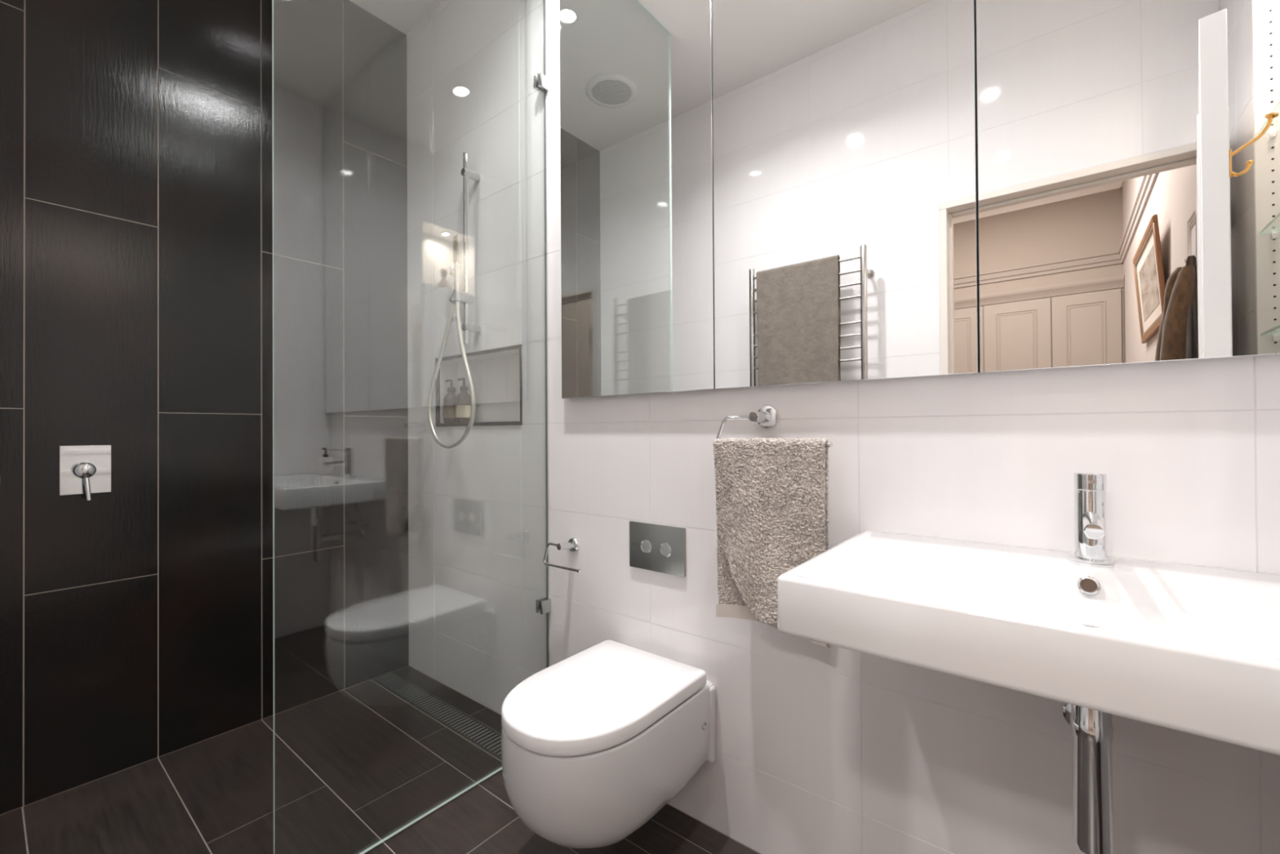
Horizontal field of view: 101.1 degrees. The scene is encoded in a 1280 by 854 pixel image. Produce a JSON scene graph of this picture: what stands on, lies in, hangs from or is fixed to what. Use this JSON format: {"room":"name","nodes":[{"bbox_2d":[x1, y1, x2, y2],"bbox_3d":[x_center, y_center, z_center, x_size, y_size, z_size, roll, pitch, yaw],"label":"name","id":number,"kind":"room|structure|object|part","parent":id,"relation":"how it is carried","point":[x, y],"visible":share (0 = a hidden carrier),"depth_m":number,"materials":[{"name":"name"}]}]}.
{"room":"bathroom","nodes":[
{"label":"bathroom","id":0,"kind":"room"},
{"bbox_2d":[0,0,408,814],"bbox_3d":[-1.743,-0.372,1.802,0.120,3.004,1.900,-1,-1,39],"label":"wall","id":1,"kind":"structure","parent":0,"point":[136,622],"depth_m":1.88,"materials":[{"name":"black tile"}]},
{"bbox_2d":[59,444,111,500],"bbox_3d":[-1.737,0.144,1.656,0.062,0.172,0.114,-1,-1,39],"label":"shower mixer","id":2,"kind":"object","parent":1,"relation":"attached to","point":[86,469],"visible":1,"depth_m":1.66,"materials":[{"name":"silver metal"}]},
{"bbox_3d":[-1.741,0.135,1.651,0.049,0.052,0.052,-1,-1,38],"label":"knob","id":3,"kind":"part","parent":2,"relation":"part of","materials":[{"name":"silver metal"}]},
{"bbox_3d":[-1.724,0.191,1.645,0.030,0.078,0.012,-1,0,26],"label":"lever","id":4,"kind":"part","parent":2,"relation":"part of","materials":[{"name":"silver metal"}]},
{"bbox_2d":[0,665,760,853],"bbox_3d":[-0.278,1.175,0.960,3.432,0.120,1.630,-1,-1,39],"label":"floor","id":5,"kind":"structure","parent":0,"point":[355,765],"depth_m":1.58,"materials":[{"name":"black tile"}]},
{"bbox_2d":[271,0,551,853],"bbox_3d":[-0.599,-0.380,1.567,0.034,2.994,0.842,-1,-1,39],"label":"screen","id":6,"kind":"object","parent":5,"relation":"on","point":[540,82],"visible":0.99,"depth_m":1.85,"materials":[{"name":"clear glass"}]},
{"bbox_2d":[371,671,501,759],"bbox_3d":[-0.789,1.126,2.090,0.974,0.003,0.096,-1,-1,39],"label":"linear drain","id":7,"kind":"object","parent":5,"relation":"on","point":[474,731],"visible":0.86,"depth_m":2.07,"materials":[{"name":"silver metal"}]},
{"bbox_2d":[349,0,444,35],"bbox_3d":[-0.283,-1.949,1.001,3.432,0.120,1.580,-1,-1,39],"label":"ceiling","id":8,"kind":"structure","parent":0,"point":[404,15],"depth_m":2.37,"materials":[{"name":"white paint"}]},
{"bbox_2d":[406,0,1279,853],"bbox_3d":[0.143,-0.386,1.593,3.332,3.004,0.120,-1,-1,39],"label":"wall","id":9,"kind":"structure","parent":0,"point":[820,749],"depth_m":1.33,"materials":[{"name":"white tile"}]},
{"bbox_2d":[443,378,457,422],"bbox_3d":[-0.840,-0.115,2.348,0.070,0.196,0.070,-1,-1,39],"label":"pump bottle","id":10,"kind":"object","parent":9,"relation":"on","point":[449,401],"visible":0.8,"depth_m":2.32,"materials":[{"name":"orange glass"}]},
{"bbox_2d":[427,235,475,448],"bbox_3d":[-0.742,-0.330,2.124,0.336,0.834,0.082,-1,-1,42],"label":"shower","id":11,"kind":"object","parent":9,"relation":"attached to","point":[457,239],"visible":0.98,"depth_m":2.05,"materials":[{"name":"satin chrome"},{"name":"metal"}]},
{"bbox_3d":[-0.713,-0.567,2.061,0.025,0.155,0.025,-1,-1,38],"label":"handle","id":12,"kind":"part","parent":11,"relation":"part of","materials":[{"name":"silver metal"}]},
{"bbox_2d":[449,264,454,275],"bbox_3d":[-0.783,-0.664,2.223,0.036,0.054,0.045,-1,-1,39],"label":"wall lamp","id":13,"kind":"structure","parent":9,"relation":"attached to","point":[451,267],"depth_m":2.20,"materials":[{"name":"silver metal"}]},
{"bbox_2d":[455,377,471,422],"bbox_3d":[-0.763,-0.116,2.287,0.070,0.196,0.070,-1,-1,39],"label":"pump bottle","id":14,"kind":"object","parent":9,"relation":"on","point":[463,401],"visible":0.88,"depth_m":2.26,"materials":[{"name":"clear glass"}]},
{"bbox_2d":[448,151,480,344],"bbox_3d":[-0.700,-0.713,2.103,0.040,0.767,0.130,-1,-1,39],"label":"shower rail","id":15,"kind":"object","parent":9,"relation":"attached to","point":[467,299],"visible":0.91,"depth_m":2.10,"materials":[{"name":"silver metal"}]},
{"bbox_3d":[-0.695,-0.713,2.109,0.021,0.767,0.021,-1,-1,38],"label":"rail","id":16,"kind":"part","parent":15,"relation":"part of","materials":[{"name":"silver metal"}]},
{"bbox_2d":[435,344,522,426],"bbox_3d":[-0.673,-0.156,2.170,0.596,0.304,0.016,-1,-1,39],"label":"trim","id":17,"kind":"structure","parent":9,"relation":"attached to","point":[438,424],"depth_m":2.13,"materials":[{"name":"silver metal"}]},
{"bbox_2d":[542,537,581,573],"bbox_3d":[-0.242,0.426,1.774,0.179,0.092,0.072,-1,-1,39],"label":"toilet roll holder","id":18,"kind":"object","parent":9,"relation":"attached to","point":[572,544],"visible":1,"depth_m":1.78,"materials":[{"name":"silver metal"}]},
{"bbox_3d":[-0.252,0.401,1.776,0.023,0.028,0.060,-1,-1,38],"label":"post","id":19,"kind":"part","parent":18,"relation":"part of","materials":[{"name":"silver metal"}]},
{"bbox_2d":[501,640,715,848],"bbox_3d":[-0.103,0.816,1.369,0.386,0.305,0.532,-1,-1,39],"label":"toilet","id":20,"kind":"object","parent":9,"relation":"attached to","point":[595,742],"visible":1,"depth_m":1.22,"materials":[{"name":"white ceramic"}]},
{"bbox_3d":[-0.113,0.683,1.358,0.368,0.038,0.500,-1,-1,38],"label":"lid","id":21,"kind":"part","parent":20,"relation":"part of","materials":[{"name":"white plastic"}]},
{"bbox_3d":[-0.111,0.706,1.359,0.352,0.005,0.490,-1,-1,38],"label":"seat","id":22,"kind":"part","parent":20,"relation":"part of","materials":[{"name":"white plastic"}]},
{"bbox_2d":[629,520,685,577],"bbox_3d":[0.049,0.363,1.582,0.205,0.140,0.010,-1,-1,39],"label":"flush plate","id":23,"kind":"object","parent":9,"relation":"attached to","point":[658,548],"visible":1,"depth_m":1.57,"materials":[{"name":"grey metal"}]},
{"bbox_2d":[715,404,832,447],"bbox_3d":[0.336,-0.004,1.306,0.299,0.105,0.086,-1,-1,39],"label":"towel ring","id":24,"kind":"object","parent":9,"relation":"attached to","point":[767,416],"visible":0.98,"depth_m":1.34,"materials":[{"name":"silver metal"}]},
{"bbox_3d":[0.301,-0.025,1.325,0.027,0.028,0.072,-1,-1,38],"label":"post","id":25,"kind":"part","parent":24,"relation":"part of","materials":[{"name":"silver metal"}]},
{"bbox_2d":[713,437,830,647],"bbox_3d":[0.303,0.263,1.270,0.295,0.474,0.057,-1,-1,39],"label":"hand towel","id":26,"kind":"object","parent":24,"relation":"hanging from","point":[771,495],"visible":0.89,"depth_m":1.26,"materials":[{"name":"beige fabric"}]},
{"bbox_2d":[560,0,1279,398],"bbox_3d":[0.427,-0.997,1.271,1.768,1.782,0.030,-1,-1,39],"label":"upper cabinet","id":27,"kind":"object","parent":9,"relation":"attached to","point":[754,193],"visible":1,"depth_m":1.13,"materials":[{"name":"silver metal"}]},
{"bbox_3d":[-0.034,-0.991,1.630,0.599,1.782,0.017,-1,-1,38],"label":"mirror door","id":28,"kind":"part","parent":27,"relation":"part of","materials":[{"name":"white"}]},
{"bbox_3d":[0.439,-0.997,1.254,0.603,1.782,0.017,-1,-1,38],"label":"mirror door","id":29,"kind":"part","parent":27,"relation":"part of","materials":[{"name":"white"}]},
{"bbox_3d":[0.895,-1.002,0.891,0.555,1.782,0.017,-1,-1,38],"label":"mirror door","id":30,"kind":"part","parent":27,"relation":"part of","materials":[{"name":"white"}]},
{"bbox_2d":[777,530,1279,755],"bbox_3d":[0.676,0.279,0.782,0.793,0.091,0.480,-1,-1,39],"label":"basin","id":31,"kind":"object","parent":9,"relation":"attached to","point":[1192,649],"visible":1,"depth_m":0.75,"materials":[{"name":"white ceramic"}]},
{"bbox_2d":[1062,702,1113,853],"bbox_3d":[0.746,0.482,0.876,0.068,0.323,0.247,-1,-1,39],"label":"drain pipe","id":32,"kind":"object","parent":31,"relation":"attached to","point":[1092,730],"visible":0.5,"depth_m":0.78,"materials":[{"name":"silver metal"}]},
{"bbox_2d":[1068,472,1114,564],"bbox_3d":[0.760,0.157,0.886,0.061,0.153,0.156,-1,-1,39],"label":"tap","id":33,"kind":"object","parent":31,"relation":"on","point":[1090,492],"visible":1,"depth_m":0.90,"materials":[{"name":"silver metal"}]},
{"bbox_3d":[0.746,0.161,0.869,0.025,0.031,0.111,-1,-1,38],"label":"spout","id":34,"kind":"part","parent":33,"relation":"part of","materials":[{"name":"silver metal"}]}
]}

